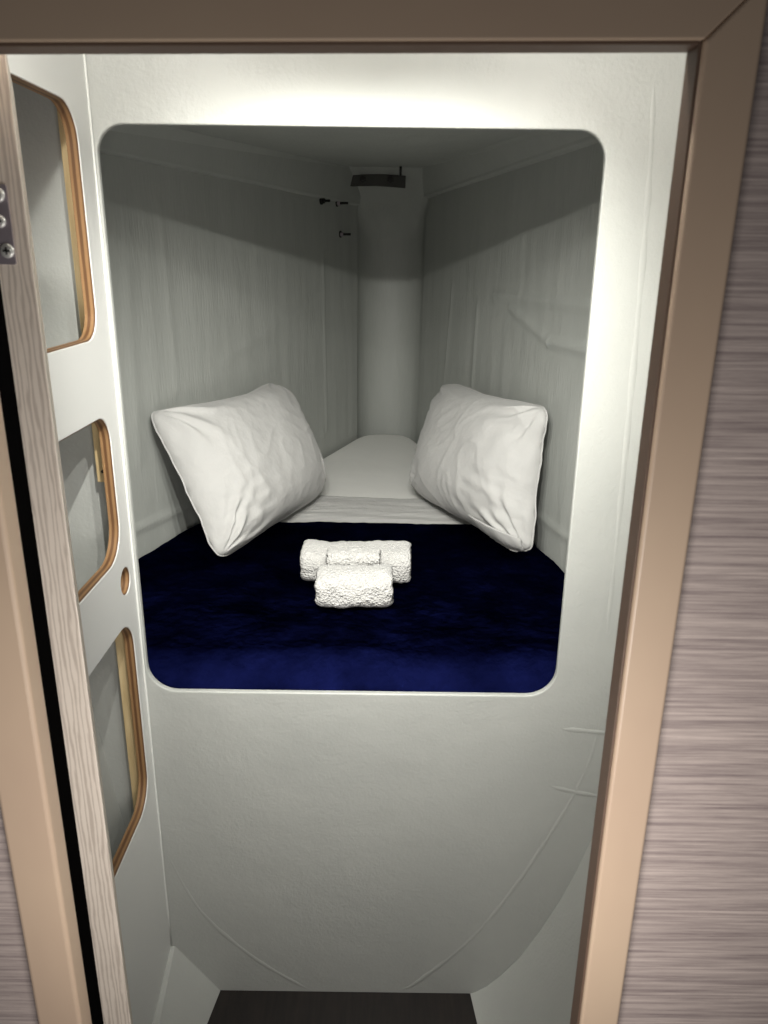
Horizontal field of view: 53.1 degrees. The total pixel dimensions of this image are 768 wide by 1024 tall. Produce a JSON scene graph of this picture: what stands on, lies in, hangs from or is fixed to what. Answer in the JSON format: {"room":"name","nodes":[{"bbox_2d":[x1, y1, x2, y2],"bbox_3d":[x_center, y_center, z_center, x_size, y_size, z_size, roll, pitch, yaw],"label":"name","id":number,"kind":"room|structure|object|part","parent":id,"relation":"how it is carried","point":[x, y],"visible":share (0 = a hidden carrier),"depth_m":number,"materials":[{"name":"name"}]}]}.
{"room":"boat cabin","nodes":[
{"label":"boat cabin","id":0,"kind":"room"},
{"bbox_2d":[93,710,125,859],"bbox_3d":[-0.591,0.224,1.121,0.225,1.890,0.580,1,18,0],"label":"wall","id":1,"kind":"structure","parent":0,"point":[116,826],"depth_m":1.51,"materials":[{"name":"grey paint"}]},
{"bbox_2d":[153,946,219,1023],"bbox_3d":[-0.488,1.084,1.460,0.252,0.146,0.480,1,18,0],"label":"trim","id":2,"kind":"structure","parent":1,"relation":"attached to","point":[187,996],"depth_m":1.63,"materials":[{"name":"grey paint"}]},
{"bbox_2d":[100,153,357,558],"bbox_3d":[-0.487,-0.457,2.296,0.056,1.300,2.187,7,19,18],"label":"wall","id":3,"kind":"structure","parent":0,"point":[222,288],"depth_m":2.19,"materials":[{"name":"grey paint"}]},
{"bbox_2d":[99,125,360,205],"bbox_3d":[-0.443,-0.978,2.113,0.056,0.134,2.166,7,19,18],"label":"trim","id":4,"kind":"structure","parent":3,"relation":"attached to","point":[161,145],"depth_m":2.14,"materials":[{"name":"grey paint"}]},
{"bbox_2d":[319,198,329,204],"bbox_3d":[-0.213,-1.126,2.783,0.038,0.026,0.026,7,19,18],"label":"bolt","id":5,"kind":"object","parent":3,"relation":"attached to","point":[321,200],"visible":0.98,"depth_m":2.78,"materials":[{"name":"black metal"}]},
{"bbox_2d":[335,201,347,206],"bbox_3d":[-0.160,-1.170,2.913,0.050,0.026,0.026,7,19,18],"label":"bolt","id":6,"kind":"object","parent":3,"relation":"attached to","point":[338,203],"visible":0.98,"depth_m":2.91,"materials":[{"name":"black metal"}]},
{"bbox_2d":[339,231,350,237],"bbox_3d":[-0.152,-1.075,2.977,0.048,0.026,0.026,7,19,18],"label":"bolt","id":7,"kind":"object","parent":3,"relation":"attached to","point":[341,234],"visible":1,"depth_m":2.97,"materials":[{"name":"black metal"}]},
{"bbox_2d":[207,990,476,1023],"bbox_3d":[-0.051,1.232,1.250,1.170,0.030,0.990,1,18,0],"label":"floor","id":8,"kind":"structure","parent":0,"point":[231,1006],"depth_m":1.67,"materials":[{"name":"brown wood"}]},
{"bbox_2d":[7,54,171,1023],"bbox_3d":[-0.470,0.244,1.138,0.044,1.904,0.560,1,18,0],"label":"panel","id":9,"kind":"object","parent":8,"relation":"on","point":[83,378],"visible":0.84,"depth_m":1.26,"materials":[{"name":"white plastic"}]},
{"bbox_2d":[12,52,686,992],"bbox_3d":[-0.032,0.162,1.409,1.260,1.940,0.013,1,18,0],"label":"wall","id":10,"kind":"structure","parent":0,"point":[313,840],"depth_m":1.48,"materials":[{"name":"grey paint"}]},
{"bbox_2d":[163,125,537,167],"bbox_3d":[-0.119,-1.067,2.171,1.455,0.115,2.207,1,18,0],"label":"ceiling","id":11,"kind":"structure","parent":0,"point":[350,147],"depth_m":2.07,"materials":[{"name":"grey paint"}]},
{"bbox_2d":[0,4,767,1023],"bbox_3d":[-0.029,0.280,0.770,1.950,2.120,0.016,1,18,0],"label":"wall","id":12,"kind":"structure","parent":0,"point":[698,949],"depth_m":0.74,"materials":[{"name":"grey wood"}]},
{"bbox_2d":[0,399,91,1023],"bbox_3d":[-0.356,0.445,0.821,0.048,1.747,0.028,1,18,0],"label":"trim","id":13,"kind":"structure","parent":12,"relation":"attached to","point":[29,797],"depth_m":0.76,"materials":[{"name":"beige wood"}]},
{"bbox_2d":[0,284,103,1023],"bbox_3d":[-0.401,0.423,0.866,0.130,1.740,0.068,1,18,0],"label":"trim","id":14,"kind":"structure","parent":12,"relation":"attached to","point":[8,398],"depth_m":0.77,"materials":[{"name":"black rubber"}]},
{"bbox_2d":[0,55,132,1023],"bbox_3d":[-0.390,0.373,1.016,0.039,1.700,0.285,-7,20,-22],"label":"door","id":15,"kind":"structure","parent":12,"relation":"in","point":[18,271],"depth_m":0.78,"materials":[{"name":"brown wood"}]},
{"bbox_3d":[-0.338,-0.252,0.675,0.021,0.066,0.002,1,18,0],"label":"hinge plate","id":16,"kind":"part","parent":15,"relation":"part of","materials":[{"name":"silver metal"}]},
{"bbox_2d":[0,0,743,54],"bbox_3d":[-0.051,-0.357,0.552,0.637,0.051,0.029,1,18,0],"label":"trim","id":17,"kind":"structure","parent":12,"relation":"attached to","point":[26,26],"depth_m":0.54,"materials":[{"name":"beige wood"}]},
{"bbox_2d":[570,0,767,1023],"bbox_3d":[0.236,0.452,0.821,0.044,1.748,0.029,1,18,0],"label":"trim","id":18,"kind":"structure","parent":12,"relation":"attached to","point":[720,74],"depth_m":0.65,"materials":[{"name":"beige wood"}]},
{"bbox_2d":[349,167,429,443],"bbox_3d":[0.002,-0.757,3.216,0.454,1.299,0.483,1,18,0],"label":"wall","id":19,"kind":"structure","parent":0,"point":[391,228],"depth_m":3.37,"materials":[{"name":"grey paint"}]},
{"bbox_2d":[350,174,405,187],"bbox_3d":[-0.025,-1.267,2.941,0.216,0.048,0.062,1,18,0],"label":"plate","id":20,"kind":"object","parent":19,"relation":"attached to","point":[382,180],"visible":0.98,"depth_m":2.94,"materials":[{"name":"grey metal"}]},
{"bbox_2d":[418,143,603,572],"bbox_3d":[0.377,-0.448,2.302,0.059,1.300,2.120,-3,19,-11],"label":"wall","id":21,"kind":"structure","parent":0,"point":[508,258],"depth_m":2.10,"materials":[{"name":"grey paint"}]},
{"bbox_2d":[422,130,598,197],"bbox_3d":[0.338,-0.982,2.108,0.077,0.104,2.088,-3,19,-11],"label":"trim","id":22,"kind":"structure","parent":21,"relation":"attached to","point":[441,177],"depth_m":2.16,"materials":[{"name":"grey paint"}]},
{"bbox_2d":[470,839,591,1023],"bbox_3d":[0.427,0.253,1.126,0.460,1.922,0.580,1,18,0],"label":"wall","id":23,"kind":"structure","parent":0,"point":[538,987],"depth_m":1.58,"materials":[{"name":"grey paint"}]},
{"bbox_3d":[-0.127,0.170,2.510,1.350,0.045,2.067,1,18,0],"label":"floor","id":24,"kind":"structure","parent":0,"visible":0},
{"bbox_2d":[319,434,423,498],"bbox_3d":[-0.130,0.051,2.508,1.323,0.177,2.035,1,18,0],"label":"mattress","id":25,"kind":"object","parent":24,"relation":"on","point":[371,466],"visible":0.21,"depth_m":2.87,"materials":[{"name":"white fabric"}]},
{"bbox_2d":[138,521,564,692],"bbox_3d":[-0.124,0.209,1.871,1.334,0.123,0.827,1,18,0],"label":"blanket","id":26,"kind":"object","parent":25,"relation":"on","point":[474,613],"visible":0.6,"depth_m":1.64,"materials":[{"name":"blue fabric"}]},
{"bbox_2d":[314,564,393,607],"bbox_3d":[-0.065,0.159,1.702,0.173,0.084,0.110,1,18,0],"label":"rolled towel","id":27,"kind":"object","parent":26,"relation":"on","point":[337,586],"visible":1,"depth_m":1.66,"materials":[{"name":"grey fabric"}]},
{"bbox_2d":[300,539,411,582],"bbox_3d":[-0.065,0.114,1.835,0.263,0.088,0.120,1,18,0],"label":"rolled towel","id":28,"kind":"object","parent":26,"relation":"on","point":[397,554],"visible":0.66,"depth_m":1.79,"materials":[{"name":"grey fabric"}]},
{"bbox_2d":[326,547,380,564],"bbox_3d":[-0.070,0.101,1.764,0.125,0.036,0.060,1,18,0],"label":"rolled towel","id":29,"kind":"object","parent":28,"relation":"on","point":[335,555],"visible":0.91,"depth_m":1.74,"materials":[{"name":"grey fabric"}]},
{"bbox_2d":[280,495,469,523],"bbox_3d":[-0.075,-0.007,2.385,0.885,0.013,0.302,1,18,0],"label":"sheet","id":30,"kind":"object","parent":25,"relation":"on","point":[322,508],"visible":0.53,"depth_m":2.36,"materials":[{"name":"grey fabric"}]},
{"bbox_2d":[151,383,326,556],"bbox_3d":[-0.363,-0.152,2.190,0.277,0.368,0.699,7,20,19],"label":"pillow","id":31,"kind":"object","parent":30,"relation":"on","point":[245,463],"visible":1,"depth_m":1.98,"materials":[{"name":"grey fabric"}]},
{"bbox_2d":[410,384,547,551],"bbox_3d":[0.226,-0.183,2.278,0.222,0.379,0.836,-3,19,-12],"label":"pillow","id":32,"kind":"object","parent":30,"relation":"on","point":[477,458],"visible":1,"depth_m":2.02,"materials":[{"name":"grey fabric"}]}
]}

